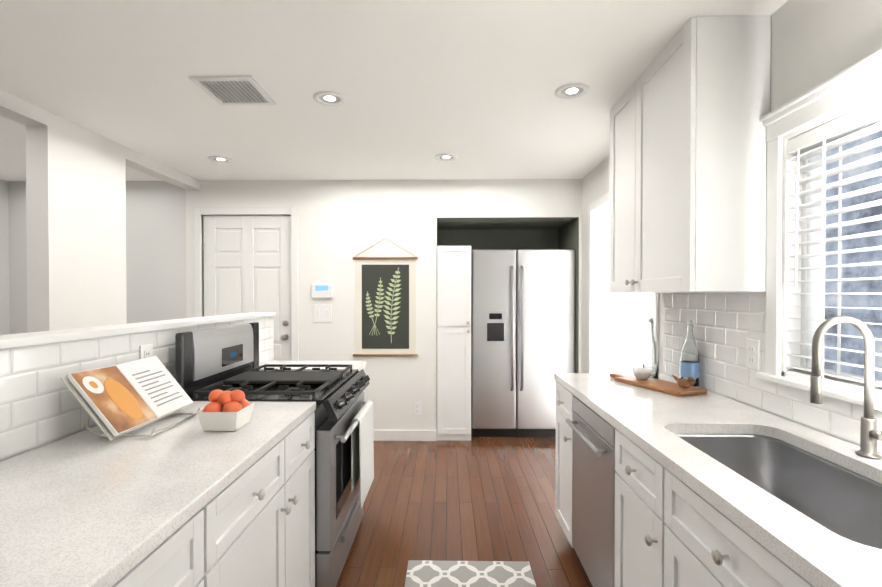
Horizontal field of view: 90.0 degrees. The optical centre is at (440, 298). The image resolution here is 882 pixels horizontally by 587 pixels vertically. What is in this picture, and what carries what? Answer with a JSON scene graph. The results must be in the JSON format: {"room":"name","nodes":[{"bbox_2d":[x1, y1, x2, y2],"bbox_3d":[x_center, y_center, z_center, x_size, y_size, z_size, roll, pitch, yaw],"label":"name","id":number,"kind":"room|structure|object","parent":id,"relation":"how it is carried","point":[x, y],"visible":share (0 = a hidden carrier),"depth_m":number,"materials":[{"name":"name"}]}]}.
{"room":"kitchen","nodes":[
{"label":"kitchen","id":0,"kind":"room"},
{"bbox_2d":[0,179,9,334],"bbox_3d":[-4.166,0.134,1.298,0.120,2.420,5.710,0,1,1],"label":"wall","id":1,"kind":"structure","parent":0,"point":[4,270],"depth_m":4.10,"materials":[{"name":"white paint"}]},
{"bbox_2d":[0,89,199,332],"bbox_3d":[-2.361,0.134,1.268,0.130,2.420,5.710,0,1,1],"label":"wall","id":2,"kind":"structure","parent":0,"point":[76,217],"depth_m":2.73,"materials":[{"name":"white paint"}]},
{"bbox_2d":[0,312,275,461],"bbox_3d":[-1.260,0.732,0.732,0.160,1.235,4.662,0,1,1],"label":"wall","id":3,"kind":"structure","parent":0,"point":[8,341],"depth_m":1.57,"materials":[{"name":"white paint"}]},
{"bbox_2d":[0,316,273,460],"bbox_3d":[-1.199,0.290,0.725,0.012,0.300,4.638,0,1,1],"label":"wall tiles","id":4,"kind":"structure","parent":3,"relation":"attached to","point":[40,404],"depth_m":1.36,"materials":[{"name":"white tile"}]},
{"bbox_2d":[139,344,152,358],"bbox_3d":[-1.171,0.239,1.755,0.009,0.116,0.072,0,1,1],"label":"electrical outlet plate","id":5,"kind":"object","parent":4,"relation":"attached to","point":[145,351],"visible":0.4,"depth_m":1.75,"materials":[{"name":"white plastic"}]},
{"bbox_2d":[8,179,618,440],"bbox_3d":[-1.304,0.102,4.511,5.900,2.420,0.810,0,1,1],"label":"wall","id":6,"kind":"structure","parent":0,"point":[342,224],"depth_m":4.10,"materials":[{"name":"white paint"}]},
{"bbox_2d":[194,207,298,360],"bbox_3d":[-1.810,0.234,4.123,0.970,2.165,0.105,0,1,1],"label":"door","id":7,"kind":"structure","parent":6,"relation":"attached to","point":[250,260],"depth_m":4.13,"materials":[{"name":"white wood"}]},
{"bbox_2d":[312,284,332,297],"bbox_3d":[-1.101,-0.073,4.088,0.190,0.130,0.026,0,1,1],"label":"keypad","id":8,"kind":"object","parent":6,"relation":"attached to","point":[322,290],"visible":1,"depth_m":4.08,"materials":[{"name":"white plastic"}]},
{"bbox_2d":[313,305,331,321],"bbox_3d":[-1.100,0.134,4.099,0.170,0.165,0.008,0,1,1],"label":"switch plate","id":9,"kind":"object","parent":6,"relation":"attached to","point":[322,313],"visible":1,"depth_m":4.10,"materials":[{"name":"white plastic"}]},
{"bbox_2d":[353,238,417,355],"bbox_3d":[-0.515,-0.018,4.080,0.600,1.099,0.023,0,1,1],"label":"wall hanging","id":10,"kind":"object","parent":6,"relation":"attached to","point":[385,306],"visible":0.98,"depth_m":4.09,"materials":[{"name":"beige fabric"}]},
{"bbox_2d":[373,430,435,440],"bbox_3d":[-1.380,1.268,3.999,5.344,0.100,0.240,0,1,1],"label":"baseboard","id":11,"kind":"structure","parent":6,"relation":"attached to","point":[404,435],"depth_m":4.09,"materials":[{"name":"white wood"}]},
{"bbox_2d":[413,402,420,414],"bbox_3d":[-0.220,1.016,4.093,0.072,0.116,0.009,0,1,1],"label":"outlet","id":12,"kind":"object","parent":6,"relation":"attached to","point":[416,408],"visible":1,"depth_m":4.09,"materials":[{"name":"white plastic"}]},
{"bbox_2d":[0,0,787,180],"bbox_3d":[-1.350,-1.119,1.635,6.100,0.080,7.100,0,1,1],"label":"ceiling","id":13,"kind":"structure","parent":0,"point":[472,85],"depth_m":2.15,"materials":[{"name":"white paint"}]},
{"bbox_2d":[208,156,232,162],"bbox_3d":[-1.728,-1.092,3.462,0.176,0.009,0.176,0,1,1],"label":"recessed light","id":14,"kind":"object","parent":13,"relation":"in","point":[219,159],"visible":0.98,"depth_m":3.46,"materials":[{"name":"white"}]},
{"bbox_2d":[188,76,275,105],"bbox_3d":[-1.072,-1.079,2.298,0.310,0.012,0.310,0,1,1],"label":"ceiling vent","id":15,"kind":"object","parent":13,"relation":"in","point":[235,90],"visible":1,"depth_m":2.28,"materials":[{"name":"white metal"}]},
{"bbox_2d":[313,91,345,105],"bbox_3d":[-0.602,-1.082,2.387,0.176,0.009,0.176,0,1,1],"label":"recessed light","id":16,"kind":"object","parent":13,"relation":"in","point":[329,98],"visible":0.98,"depth_m":2.38,"materials":[{"name":"white"}]},
{"bbox_2d":[435,153,457,160],"bbox_3d":[0.041,-1.092,3.403,0.176,0.009,0.176,0,1,1],"label":"recessed light","id":17,"kind":"object","parent":13,"relation":"in","point":[446,157],"visible":1,"depth_m":3.39,"materials":[{"name":"white"}]},
{"bbox_2d":[555,83,589,98],"bbox_3d":[0.683,-1.081,2.298,0.176,0.009,0.176,0,1,1],"label":"recessed light","id":18,"kind":"object","parent":13,"relation":"in","point":[571,90],"visible":1,"depth_m":2.29,"materials":[{"name":"white metal"}]},
{"bbox_2d":[336,427,591,586],"bbox_3d":[-1.350,1.371,1.659,6.100,0.060,7.100,0,1,1],"label":"floor","id":19,"kind":"structure","parent":0,"point":[483,499],"depth_m":2.76,"materials":[{"name":"brown wood"}]},
{"bbox_2d":[104,485,227,586],"bbox_3d":[-0.867,0.912,0.722,0.645,0.875,0.716,0,1,1],"label":"base cabinet","id":20,"kind":"object","parent":19,"relation":"on","point":[195,553],"depth_m":0.96,"materials":[{"name":"white wood"}]},
{"bbox_2d":[228,409,315,586],"bbox_3d":[-0.856,0.905,1.406,0.645,0.875,0.894,0,1,1],"label":"base cabinet","id":21,"kind":"object","parent":19,"relation":"on","point":[271,500],"depth_m":1.45,"materials":[{"name":"white wood"}]},
{"bbox_2d":[0,401,315,586],"bbox_3d":[-0.872,0.461,0.321,0.650,0.035,3.058,0,1,1],"label":"countertop","id":22,"kind":"structure","parent":21,"relation":"on","point":[77,510],"depth_m":1.01,"materials":[{"name":"white stone"}]},
{"bbox_2d":[60,356,200,440],"bbox_3d":[-1.002,0.323,1.498,0.236,0.209,0.398,0,1,1],"label":"cookbook","id":23,"kind":"object","parent":22,"relation":"on","point":[120,400],"visible":1,"depth_m":1.44,"materials":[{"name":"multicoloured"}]},
{"bbox_2d":[196,389,254,430],"bbox_3d":[-0.723,0.368,1.489,0.134,0.124,0.134,0,1,1],"label":"fruit basket","id":24,"kind":"object","parent":22,"relation":"on","point":[227,410],"visible":1,"depth_m":1.44,"materials":[{"name":"white ceramic"}]},
{"bbox_2d":[175,322,372,586],"bbox_3d":[-0.758,0.737,2.236,0.716,1.195,0.760,0,1,1],"label":"range","id":25,"kind":"object","parent":19,"relation":"on","point":[208,361],"visible":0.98,"depth_m":2.03,"materials":[{"name":"silver metal"}]},
{"bbox_2d":[351,400,373,509],"bbox_3d":[-0.409,0.801,2.328,0.046,0.446,0.375,0,1,1],"label":"towel","id":26,"kind":"object","parent":25,"relation":"hanging from","point":[362,452],"visible":0.96,"depth_m":2.26,"materials":[{"name":"white fabric"}]},
{"bbox_2d":[259,361,365,400],"bbox_3d":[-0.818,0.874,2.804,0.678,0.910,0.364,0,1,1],"label":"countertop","id":27,"kind":"structure","parent":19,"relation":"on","point":[359,365],"depth_m":2.86,"materials":[{"name":"white stone"}]},
{"bbox_2d":[437,246,470,440],"bbox_3d":[0.128,0.408,4.409,0.318,1.810,0.734,0,1,1],"label":"pantry cabinet","id":28,"kind":"object","parent":19,"relation":"on","point":[453,342],"visible":1,"depth_m":4.08,"materials":[{"name":"white wood"}]},
{"bbox_2d":[405,560,535,586],"bbox_3d":[0.132,1.335,1.760,0.610,0.008,0.950,0,1,1],"label":"rug","id":29,"kind":"object","parent":19,"relation":"on","point":[422,573],"visible":1,"depth_m":2.12,"materials":[{"name":"grey fabric"}]},
{"bbox_2d":[471,249,574,436],"bbox_3d":[0.785,0.421,4.444,0.964,1.785,0.723,0,1,1],"label":"fridge","id":30,"kind":"object","parent":19,"relation":"on","point":[522,326],"visible":0.96,"depth_m":4.16,"materials":[{"name":"grey metal"}]},
{"bbox_2d":[554,377,565,534],"bbox_3d":[0.948,0.896,2.327,0.605,0.875,0.338,0,1,1],"label":"base cabinet","id":31,"kind":"object","parent":19,"relation":"on","point":[560,483],"depth_m":2.40,"materials":[{"name":"white wood"}]},
{"bbox_2d":[566,389,609,547],"bbox_3d":[0.941,0.901,1.884,0.605,0.875,0.664,0,1,1],"label":"base cabinet","id":32,"kind":"object","parent":19,"relation":"on","point":[569,392],"depth_m":2.21,"materials":[{"name":"white wood"}]},
{"bbox_2d":[565,395,615,586],"bbox_3d":[0.904,0.853,1.884,0.627,0.766,0.540,0,1,1],"label":"dishwasher","id":33,"kind":"object","parent":32,"relation":"in","point":[593,496],"visible":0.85,"depth_m":1.83,"materials":[{"name":"grey metal"}]},
{"bbox_2d":[610,421,645,586],"bbox_3d":[0.933,0.906,1.397,0.605,0.875,0.425,0,1,1],"label":"base cabinet","id":34,"kind":"object","parent":19,"relation":"on","point":[630,457],"depth_m":1.49,"materials":[{"name":"white wood"}]},
{"bbox_2d":[646,449,801,586],"bbox_3d":[0.926,0.910,0.955,0.605,0.875,0.701,0,1,1],"label":"base cabinet","id":35,"kind":"object","parent":19,"relation":"on","point":[687,514],"depth_m":1.08,"materials":[{"name":"white wood"}]},
{"bbox_2d":[554,373,881,586],"bbox_3d":[0.919,0.458,0.634,0.610,0.035,3.742,0,1,1],"label":"countertop","id":36,"kind":"structure","parent":35,"relation":"on","point":[653,418],"depth_m":1.25,"materials":[{"name":"white stone"}]},
{"bbox_2d":[642,317,658,378],"bbox_3d":[1.101,0.259,2.319,0.080,0.326,0.080,0,1,1],"label":"bottle","id":37,"kind":"object","parent":36,"relation":"on","point":[650,354],"visible":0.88,"depth_m":2.29,"materials":[{"name":"clear glass"}]},
{"bbox_2d":[609,373,706,396],"bbox_3d":[1.026,0.413,2.173,0.170,0.020,0.490,0,1,-22],"label":"cutting board","id":38,"kind":"object","parent":36,"relation":"on","point":[668,387],"visible":0.88,"depth_m":2.08,"materials":[{"name":"brown wood"}]},
{"bbox_2d":[632,367,651,379],"bbox_3d":[1.009,0.376,2.214,0.094,0.050,0.094,0,1,1],"label":"bowl","id":39,"kind":"object","parent":38,"relation":"on","point":[642,373],"visible":1,"depth_m":2.19,"materials":[{"name":"white ceramic"}]},
{"bbox_2d":[672,374,694,387],"bbox_3d":[1.098,0.374,1.996,0.053,0.058,0.115,0,1,1],"label":"bird figurine","id":40,"kind":"object","parent":38,"relation":"on","point":[684,383],"visible":1,"depth_m":1.98,"materials":[{"name":"brown wood"}]},
{"bbox_2d":[680,319,698,386],"bbox_3d":[1.200,0.261,2.127,0.081,0.326,0.081,0,1,1],"label":"bottle","id":41,"kind":"object","parent":36,"relation":"on","point":[689,360],"visible":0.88,"depth_m":2.10,"materials":[{"name":"clear glass"}]},
{"bbox_2d":[810,315,881,458],"bbox_3d":[1.116,0.239,1.192,0.183,0.388,0.106,0,1,1],"label":"faucet","id":42,"kind":"object","parent":36,"relation":"on","point":[870,434],"visible":1,"depth_m":1.21,"materials":[{"name":"silver metal"}]},
{"bbox_2d":[675,434,881,548],"bbox_3d":[0.932,0.577,1.146,0.440,0.209,0.823,0,1,1],"label":"sink bowl","id":43,"kind":"object","parent":35,"relation":"in","point":[838,499],"visible":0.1,"depth_m":1.35,"materials":[{"name":"silver metal"}]},
{"bbox_2d":[802,573,825,586],"bbox_3d":[0.913,0.917,0.192,0.605,0.875,1.067,0,1,1],"label":"base cabinet","id":44,"kind":"object","parent":19,"relation":"on","point":[807,581],"depth_m":0.74,"materials":[{"name":"white wood"}]},
{"bbox_2d":[581,0,881,453],"bbox_3d":[1.318,0.135,1.209,0.140,2.420,5.710,0,1,1],"label":"wall","id":45,"kind":"structure","parent":0,"point":[814,43],"depth_m":1.52,"materials":[{"name":"white paint"}]},
{"bbox_2d":[588,192,658,372],"bbox_3d":[1.341,0.260,3.195,0.158,2.130,1.260,0,1,1],"label":"window","id":46,"kind":"structure","parent":45,"relation":"in","point":[600,322],"depth_m":3.70,"materials":[{"name":"white"}]},
{"bbox_2d":[609,16,770,292],"bbox_3d":[1.095,-0.557,2.109,0.332,1.050,0.853,0,1,1],"label":"upper cabinet","id":47,"kind":"object","parent":45,"relation":"attached to","point":[688,176],"visible":0.98,"depth_m":1.69,"materials":[{"name":"white wood"}]},
{"bbox_2d":[664,292,881,453],"bbox_3d":[1.229,0.214,0.426,0.012,0.458,4.120,0,1,1],"label":"wall tiles","id":48,"kind":"structure","parent":45,"relation":"attached to","point":[726,325],"depth_m":1.85,"materials":[{"name":"white tile"}]},
{"bbox_2d":[746,339,759,369],"bbox_3d":[1.240,0.220,1.756,0.009,0.116,0.072,0,1,1],"label":"electrical outlet plate","id":49,"kind":"object","parent":48,"relation":"attached to","point":[752,354],"visible":1,"depth_m":1.75,"materials":[{"name":"white plastic"}]},
{"bbox_2d":[756,49,881,411],"bbox_3d":[1.293,-0.186,1.033,0.186,0.995,1.333,0,1,1],"label":"kitchen window","id":50,"kind":"structure","parent":45,"relation":"in","point":[857,82],"depth_m":1.60,"materials":[{"name":"white wood"}]},
{"bbox_2d":[786,98,881,393],"bbox_3d":[1.262,-0.143,1.036,0.076,0.853,1.140,0,1,1],"label":"window blind","id":51,"kind":"object","parent":50,"relation":"attached to","point":[859,123],"visible":1,"depth_m":1.43,"materials":[{"name":"white plastic"}]},
{"label":"outside","id":52,"kind":"structure","parent":0,"visible":0},
{"bbox_2d":[619,131,881,379],"bbox_3d":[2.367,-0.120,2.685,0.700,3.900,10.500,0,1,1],"label":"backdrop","id":53,"kind":"structure","parent":52,"point":[865,299],"depth_m":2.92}
]}

